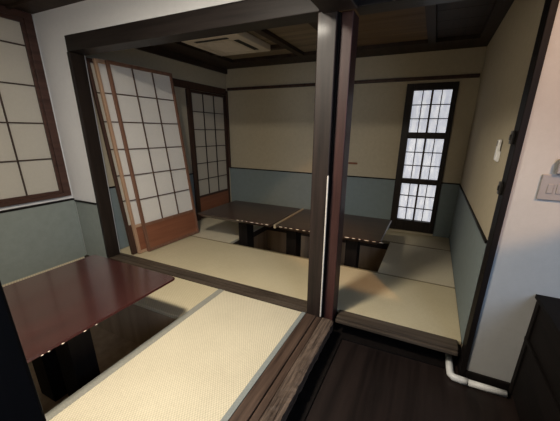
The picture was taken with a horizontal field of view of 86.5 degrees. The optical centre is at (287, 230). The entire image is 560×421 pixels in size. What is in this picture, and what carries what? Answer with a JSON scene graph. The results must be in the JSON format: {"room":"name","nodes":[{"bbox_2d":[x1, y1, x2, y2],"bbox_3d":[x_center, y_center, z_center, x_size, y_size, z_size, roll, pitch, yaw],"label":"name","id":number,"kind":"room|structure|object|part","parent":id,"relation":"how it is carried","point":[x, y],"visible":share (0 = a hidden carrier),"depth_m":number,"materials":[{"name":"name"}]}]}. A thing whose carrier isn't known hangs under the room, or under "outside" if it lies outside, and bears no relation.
{"room":"japanese restaurant","nodes":[
{"label":"japanese restaurant","id":0,"kind":"room"},
{"bbox_2d":[0,281,45,420],"bbox_3d":[-0.453,0.193,0.423,0.220,1.774,0.056,9,20,24],"label":"wooden post","id":1,"kind":"object","parent":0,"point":[19,398],"visible":1,"depth_m":0.38,"materials":[{"name":"black wood"}]},
{"bbox_2d":[0,0,83,13],"bbox_3d":[-1.359,-1.369,1.206,2.625,0.070,1.720,9,20,24],"label":"ceiling","id":2,"kind":"structure","parent":0,"point":[29,6],"depth_m":2.24,"materials":[{"name":"brown wood"}]},
{"bbox_2d":[0,11,86,284],"bbox_3d":[-2.474,-0.556,2.089,0.134,2.900,1.620,9,20,24],"label":"wall","id":3,"kind":"structure","parent":0,"point":[38,236],"depth_m":2.68,"materials":[{"name":"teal paint"}]},
{"bbox_2d":[0,5,71,207],"bbox_3d":[-2.431,-0.849,2.031,0.074,1.495,1.482,9,20,24],"label":"window","id":4,"kind":"structure","parent":3,"relation":"in","point":[32,165],"depth_m":2.49,"materials":[{"name":"white paper"}]},
{"bbox_3d":[-2.437,-0.086,2.220,0.034,0.014,1.612,9,20,24],"label":"wainscot rail","id":5,"kind":"part","parent":3,"relation":"part of","materials":[{"name":"black wood"}]},
{"bbox_2d":[2,257,83,286],"bbox_3d":[-2.435,0.497,2.393,0.006,0.016,1.580,9,20,24],"label":"baseboard","id":6,"kind":"structure","parent":3,"relation":"attached to","point":[18,280],"depth_m":2.73,"materials":[{"name":"brown wood"}]},
{"bbox_2d":[85,48,225,248],"bbox_3d":[-1.369,-1.073,3.760,0.112,2.245,2.202,9,20,24],"label":"wall","id":7,"kind":"structure","parent":0,"point":[180,70],"depth_m":3.31,"materials":[{"name":"beige paint"}]},
{"bbox_2d":[134,46,226,73],"bbox_3d":[-1.321,-1.991,3.381,0.034,0.059,2.090,9,20,24],"label":"trim","id":8,"kind":"structure","parent":7,"relation":"attached to","point":[149,49],"depth_m":3.49,"materials":[{"name":"brown wood"}]},
{"bbox_2d":[185,88,200,220],"bbox_3d":[-1.264,-0.956,3.959,0.085,1.696,0.063,9,20,24],"label":"trim","id":9,"kind":"structure","parent":7,"relation":"attached to","point":[187,91],"depth_m":3.90,"materials":[{"name":"brown wood"}]},
{"bbox_2d":[173,78,225,94],"bbox_3d":[-1.335,-1.733,3.465,0.018,0.085,2.037,9,20,24],"label":"trim","id":10,"kind":"structure","parent":7,"relation":"attached to","point":[177,82],"depth_m":3.83,"materials":[{"name":"brown wood"}]},
{"bbox_2d":[190,90,230,218],"bbox_3d":[-1.091,-1.076,4.321,0.030,1.693,0.750,9,20,24],"label":"shoji panel","id":11,"kind":"object","parent":7,"relation":"attached to","point":[208,109],"visible":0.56,"depth_m":4.29,"materials":[{"name":"white paper"}]},
{"bbox_3d":[-1.081,-1.864,4.057,0.028,0.030,0.670,9,20,24],"label":"rail","id":12,"kind":"part","parent":11,"relation":"part of","materials":[{"name":"brown wood"}]},
{"bbox_3d":[-1.097,-0.571,4.490,0.028,0.028,0.670,9,20,24],"label":"rail","id":13,"kind":"part","parent":11,"relation":"part of","materials":[{"name":"brown wood"}]},
{"bbox_2d":[28,226,461,413],"bbox_3d":[-0.441,0.595,2.759,3.524,0.400,3.865,9,20,24],"label":"floor","id":14,"kind":"structure","parent":0,"point":[118,335],"depth_m":2.30,"materials":[{"name":"brown wood"}]},
{"bbox_2d":[3,255,174,401],"bbox_3d":[-1.276,0.718,1.747,0.828,0.730,0.982,9,20,24],"label":"table","id":15,"kind":"object","parent":14,"relation":"on","point":[54,311],"visible":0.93,"depth_m":1.66,"materials":[{"name":"brown wood"}]},
{"bbox_3d":[-1.478,0.712,1.822,0.150,0.688,0.120,9,20,24],"label":"leg","id":16,"kind":"part","parent":15,"relation":"part of","materials":[{"name":"black wood"}]},
{"bbox_3d":[-1.181,0.760,1.689,0.150,0.688,0.120,9,20,24],"label":"leg","id":17,"kind":"part","parent":15,"relation":"part of","materials":[{"name":"black wood"}]},
{"bbox_2d":[130,264,217,318],"bbox_3d":[-1.159,0.461,2.455,1.143,0.030,0.432,9,20,24],"label":"mat","id":18,"kind":"object","parent":14,"relation":"on","point":[173,300],"visible":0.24,"depth_m":2.27,"materials":[{"name":"beige wicker"}]},
{"bbox_2d":[44,289,305,420],"bbox_3d":[-0.549,0.762,1.576,0.754,0.032,1.587,9,20,24],"label":"mat","id":19,"kind":"object","parent":14,"relation":"on","point":[201,366],"visible":0.85,"depth_m":1.60,"materials":[{"name":"beige fabric"}]},
{"bbox_2d":[192,217,263,243],"bbox_3d":[-0.883,-0.037,3.954,0.915,0.030,0.878,9,20,24],"label":"mat","id":20,"kind":"object","parent":14,"relation":"on","point":[209,228],"visible":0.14,"depth_m":3.84,"materials":[{"name":"beige wicker"}]},
{"bbox_2d":[120,235,460,344],"bbox_3d":[-0.204,0.356,2.800,3.188,0.032,0.739,9,20,24],"label":"mat","id":21,"kind":"object","parent":14,"relation":"on","point":[424,306],"visible":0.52,"depth_m":2.53,"materials":[{"name":"beige fabric"}]},
{"bbox_2d":[85,57,137,254],"bbox_3d":[-1.482,-0.721,3.091,0.233,1.791,0.725,10,21,27],"label":"shoji panel","id":22,"kind":"object","parent":21,"relation":"on","point":[91,71],"visible":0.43,"depth_m":2.78,"materials":[{"name":"brown wood"}]},
{"bbox_2d":[92,58,146,253],"bbox_3d":[-1.429,-0.728,3.114,0.233,1.791,0.725,10,21,27],"label":"shoji panel","id":23,"kind":"object","parent":21,"relation":"on","point":[99,65],"visible":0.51,"depth_m":2.82,"materials":[{"name":"white paper"}]},
{"bbox_3d":[-1.506,-1.578,2.880,0.028,0.030,0.671,3,18,29],"label":"rail","id":24,"kind":"part","parent":23,"relation":"part of","materials":[{"name":"brown wood"}]},
{"bbox_2d":[104,60,198,251],"bbox_3d":[-1.357,-0.746,3.171,0.233,1.791,0.725,10,21,27],"label":"shoji panel","id":25,"kind":"object","parent":21,"relation":"on","point":[144,99],"visible":1,"depth_m":3.12,"materials":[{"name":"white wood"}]},
{"bbox_3d":[-1.435,-1.596,2.937,0.028,0.030,0.671,3,18,29],"label":"rail","id":26,"kind":"part","parent":25,"relation":"part of","materials":[{"name":"red wood"}]},
{"bbox_3d":[-1.303,-0.155,3.334,0.028,0.028,0.671,3,18,29],"label":"rail","id":27,"kind":"part","parent":25,"relation":"part of","materials":[{"name":"red wood"}]},
{"bbox_3d":[-1.279,0.104,3.406,0.028,0.030,0.671,3,18,29],"label":"rail","id":28,"kind":"part","parent":25,"relation":"part of","materials":[{"name":"red wood"}]},
{"bbox_2d":[307,10,358,320],"bbox_3d":[0.261,-0.256,1.849,0.178,1.847,0.164,9,20,24],"label":"wooden post","id":29,"kind":"object","parent":14,"relation":"on","point":[337,32],"visible":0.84,"depth_m":1.73,"materials":[{"name":"brown wood"}]},
{"bbox_2d":[381,230,449,250],"bbox_3d":[0.433,-0.063,4.075,3.188,0.032,0.473,9,20,24],"label":"mat","id":30,"kind":"object","parent":14,"relation":"on","point":[426,241],"visible":0.27,"depth_m":3.54,"materials":[{"name":"beige wicker"}]},
{"bbox_2d":[378,242,454,286],"bbox_3d":[1.299,0.316,2.978,0.628,0.030,0.878,9,20,24],"label":"mat","id":31,"kind":"object","parent":14,"relation":"on","point":[430,265],"visible":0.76,"depth_m":2.90,"materials":[{"name":"beige wicker"}]},
{"bbox_2d":[33,0,559,382],"bbox_3d":[0.048,-0.574,1.841,4.885,3.150,0.157,9,20,24],"label":"wall","id":32,"kind":"structure","parent":0,"point":[526,263],"depth_m":1.56,"materials":[{"name":"white paint"}]},
{"bbox_3d":[-1.930,-0.274,2.845,0.319,0.014,0.014,9,20,24],"label":"wainscot rail","id":33,"kind":"part","parent":32,"relation":"part of","materials":[{"name":"black wood"}]},
{"bbox_2d":[67,52,119,257],"bbox_3d":[-1.739,-0.599,2.715,0.035,1.795,0.121,9,20,24],"label":"trim","id":34,"kind":"structure","parent":32,"relation":"attached to","point":[77,64],"depth_m":2.66,"materials":[{"name":"black wood"}]},
{"bbox_2d":[64,0,320,54],"bbox_3d":[-0.769,-1.356,2.001,2.142,0.113,0.143,9,20,24],"label":"beam","id":35,"kind":"structure","parent":32,"relation":"attached to","point":[242,16],"depth_m":1.86,"materials":[{"name":"brown wood"}]},
{"bbox_2d":[109,252,306,312],"bbox_3d":[-0.796,0.415,2.596,2.130,0.036,0.143,9,20,24],"label":"trim","id":36,"kind":"structure","parent":32,"relation":"attached to","point":[267,296],"depth_m":2.48,"materials":[{"name":"brown wood"}]},
{"bbox_2d":[229,313,332,420],"bbox_3d":[-0.120,0.850,1.372,0.208,0.064,1.616,9,20,24],"label":"wooden sill","id":37,"kind":"structure","parent":32,"relation":"attached to","point":[274,394],"depth_m":1.57,"materials":[{"name":"brown wood"}]},
{"bbox_2d":[311,0,357,13],"bbox_3d":[-0.074,-1.327,0.646,0.180,0.965,1.598,9,20,24],"label":"trim","id":38,"kind":"structure","parent":32,"relation":"attached to","point":[325,6],"depth_m":1.41,"materials":[{"name":"brown wood"}]},
{"bbox_2d":[286,321,444,420],"bbox_3d":[0.305,0.995,1.320,0.740,0.012,1.810,9,20,24],"label":"trim","id":39,"kind":"structure","parent":32,"relation":"attached to","point":[305,399],"depth_m":1.92,"materials":[{"name":"black wood"}]},
{"bbox_2d":[335,310,457,355],"bbox_3d":[0.692,0.653,1.946,0.744,0.036,0.117,9,20,24],"label":"trim","id":40,"kind":"structure","parent":32,"relation":"attached to","point":[447,345],"depth_m":1.91,"materials":[{"name":"brown wood"}]},
{"bbox_2d":[356,0,462,14],"bbox_3d":[0.713,-1.119,1.349,0.783,0.113,0.123,9,20,24],"label":"trim","id":41,"kind":"structure","parent":32,"relation":"attached to","point":[365,7],"depth_m":1.44,"materials":[{"name":"brown wood"}]},
{"bbox_2d":[464,370,511,394],"bbox_3d":[1.304,0.883,1.606,0.600,0.067,0.018,9,20,24],"label":"baseboard","id":42,"kind":"structure","parent":32,"relation":"attached to","point":[494,382],"depth_m":1.67,"materials":[{"name":"black wood"}]},
{"bbox_2d":[536,174,559,200],"bbox_3d":[1.184,-0.190,1.316,0.107,0.113,0.012,9,20,24],"label":"light switch","id":43,"kind":"object","parent":32,"relation":"attached to","point":[549,188],"visible":1,"depth_m":1.32,"materials":[{"name":"grey plastic"}]},
{"bbox_2d":[555,159,559,173],"bbox_3d":[1.206,-0.272,1.270,0.082,0.062,0.028,9,20,24],"label":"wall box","id":44,"kind":"object","parent":32,"relation":"attached to","point":[557,171],"visible":1,"depth_m":1.28,"materials":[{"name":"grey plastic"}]},
{"bbox_2d":[254,230,386,271],"bbox_3d":[0.269,0.387,3.516,1.705,0.330,0.940,9,20,24],"label":"floor","id":45,"kind":"structure","parent":0,"point":[370,258],"depth_m":3.96,"materials":[{"name":"brown wood"}]},
{"bbox_2d":[198,200,299,247],"bbox_3d":[-0.429,0.112,3.588,0.955,0.730,0.759,9,20,24],"label":"table","id":46,"kind":"object","parent":45,"relation":"on","point":[247,214],"visible":0.94,"depth_m":3.40,"materials":[{"name":"brown wood"}]},
{"bbox_3d":[-0.477,0.162,3.506,0.116,0.685,0.140,9,20,24],"label":"leg","id":47,"kind":"part","parent":46,"relation":"part of","materials":[{"name":"black wood"}]},
{"bbox_2d":[274,208,390,267],"bbox_3d":[0.495,0.260,3.175,1.060,0.733,0.759,9,20,24],"label":"table","id":48,"kind":"object","parent":45,"relation":"on","point":[356,229],"visible":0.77,"depth_m":2.95,"materials":[{"name":"brown wood"}]},
{"bbox_3d":[0.070,0.251,3.262,0.116,0.685,0.140,9,20,24],"label":"leg","id":49,"kind":"part","parent":48,"relation":"part of","materials":[{"name":"black wood"}]},
{"bbox_3d":[0.648,0.344,3.003,0.116,0.685,0.140,9,20,24],"label":"leg","id":50,"kind":"part","parent":48,"relation":"part of","materials":[{"name":"black wood"}]},
{"bbox_2d":[152,0,513,68],"bbox_3d":[0.131,-1.849,2.755,3.404,0.100,2.202,9,20,24],"label":"ceiling","id":51,"kind":"structure","parent":0,"point":[465,23],"depth_m":2.77,"materials":[{"name":"brown wood"}]},
{"bbox_2d":[181,32,269,55],"bbox_3d":[-0.596,-1.880,2.993,0.640,0.069,0.630,9,20,24],"label":"air conditioner","id":52,"kind":"object","parent":51,"relation":"attached to","point":[238,43],"visible":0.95,"depth_m":2.92,"materials":[{"name":"beige plastic"}]},
{"bbox_2d":[204,41,250,52],"bbox_3d":[-0.597,-1.851,3.003,0.340,0.008,0.330,9,20,24],"label":"grille","id":53,"kind":"object","parent":52,"relation":"attached to","point":[221,46],"depth_m":2.96,"materials":[{"name":"beige plastic"}]},
{"bbox_3d":[-0.605,-1.935,2.997,0.925,0.023,1.476,9,20,24],"label":"panel","id":54,"kind":"part","parent":51,"relation":"part of","materials":[{"name":"brown wood"}]},
{"bbox_3d":[0.077,-1.825,2.692,0.445,0.023,1.476,9,20,24],"label":"panel","id":55,"kind":"part","parent":51,"relation":"part of","materials":[{"name":"brown wood"}]},
{"bbox_3d":[0.723,-1.720,2.404,0.745,0.023,1.476,9,20,24],"label":"panel","id":56,"kind":"part","parent":51,"relation":"part of","materials":[{"name":"brown wood"}]},
{"bbox_3d":[1.287,-1.629,2.151,0.365,0.023,1.476,9,20,24],"label":"panel","id":57,"kind":"part","parent":51,"relation":"part of","materials":[{"name":"brown wood"}]},
{"bbox_2d":[223,46,486,237],"bbox_3d":[0.566,-1.127,3.992,3.404,2.245,0.114,9,20,24],"label":"wall","id":58,"kind":"structure","parent":0,"point":[271,130],"depth_m":3.87,"materials":[{"name":"beige paint"}]},
{"bbox_2d":[224,91,230,166],"bbox_3d":[-0.902,-1.523,4.527,0.045,1.098,0.028,9,20,24],"label":"trim","id":59,"kind":"structure","parent":58,"relation":"attached to","point":[226,95],"depth_m":4.50,"materials":[{"name":"brown wood"}]},
{"bbox_3d":[0.540,-0.769,4.064,3.202,0.014,0.014,9,20,24],"label":"wainscot rail","id":60,"kind":"part","parent":58,"relation":"part of","materials":[{"name":"black wood"}]},
{"bbox_2d":[227,73,479,90],"bbox_3d":[0.557,-1.830,3.697,3.160,0.035,0.030,9,20,24],"label":"trim","id":61,"kind":"structure","parent":58,"relation":"attached to","point":[477,75],"depth_m":3.44,"materials":[{"name":"brown wood"}]},
{"bbox_2d":[389,81,459,233],"bbox_3d":[1.595,-0.818,3.546,0.518,1.704,0.090,9,20,24],"label":"window","id":62,"kind":"structure","parent":58,"relation":"in","point":[429,108],"depth_m":3.51,"materials":[{"name":"black wood"}]},
{"bbox_3d":[1.610,-0.359,3.715,0.388,0.460,0.005,9,20,24],"label":"paper pane","id":63,"kind":"part","parent":62,"relation":"part of","materials":[{"name":"white paper"}]},
{"bbox_3d":[1.617,-0.855,3.549,0.388,0.465,0.005,9,20,24],"label":"paper pane","id":64,"kind":"part","parent":62,"relation":"part of","materials":[{"name":"white paper"}]},
{"bbox_3d":[1.623,-1.353,3.383,0.388,0.445,0.005,9,20,24],"label":"paper pane","id":65,"kind":"part","parent":62,"relation":"part of","materials":[{"name":"white paper"}]},
{"bbox_2d":[305,340,519,420],"bbox_3d":[0.534,1.355,0.351,2.240,0.050,3.700,9,20,24],"label":"floor","id":66,"kind":"structure","parent":0,"point":[360,383],"depth_m":1.63,"materials":[{"name":"brown wood"}]},
{"bbox_2d":[445,353,507,397],"bbox_3d":[1.100,0.843,1.756,0.296,0.040,0.215,9,20,24],"label":"cable conduit","id":67,"kind":"object","parent":66,"relation":"on","point":[448,357],"visible":0.98,"depth_m":1.68,"materials":[{"name":"white plastic"}]},
{"bbox_2d":[457,0,559,376],"bbox_3d":[1.049,-0.498,1.339,0.046,2.850,0.107,9,20,24],"label":"wooden post","id":68,"kind":"object","parent":66,"relation":"on","point":[516,138],"visible":0.97,"depth_m":1.37,"materials":[{"name":"black wood"}]},
{"bbox_3d":[1.036,-0.209,1.450,0.018,0.060,0.040,9,20,24],"label":"strike plate","id":69,"kind":"part","parent":68,"relation":"part of","materials":[{"name":"metal"}]},
{"bbox_3d":[1.039,-0.432,1.376,0.018,0.060,0.040,9,20,24],"label":"strike plate","id":70,"kind":"part","parent":68,"relation":"part of","materials":[{"name":"metal"}]},
{"bbox_2d":[509,294,559,420],"bbox_3d":[1.382,0.763,1.097,0.713,0.620,0.754,9,20,24],"label":"base cabinet","id":71,"kind":"object","parent":66,"relation":"on","point":[534,387],"visible":1,"depth_m":1.34,"materials":[{"name":"brown wood"}]},
{"bbox_2d":[449,0,544,351],"bbox_3d":[1.600,-0.588,2.422,0.112,2.245,2.225,9,20,24],"label":"wall","id":72,"kind":"structure","parent":0,"point":[509,51],"depth_m":1.96,"materials":[{"name":"beige paint"}]},
{"bbox_3d":[1.526,-0.235,2.508,0.012,0.014,2.110,9,20,24],"label":"wainscot rail","id":73,"kind":"part","parent":72,"relation":"part of","materials":[{"name":"black wood"}]},
{"bbox_2d":[493,140,501,161],"bbox_3d":[1.170,-0.445,1.650,0.023,0.117,0.060,9,20,24],"label":"remote control","id":74,"kind":"object","parent":72,"relation":"attached to","point":[496,158],"visible":1,"depth_m":1.63,"materials":[{"name":"white plastic"}]}
]}

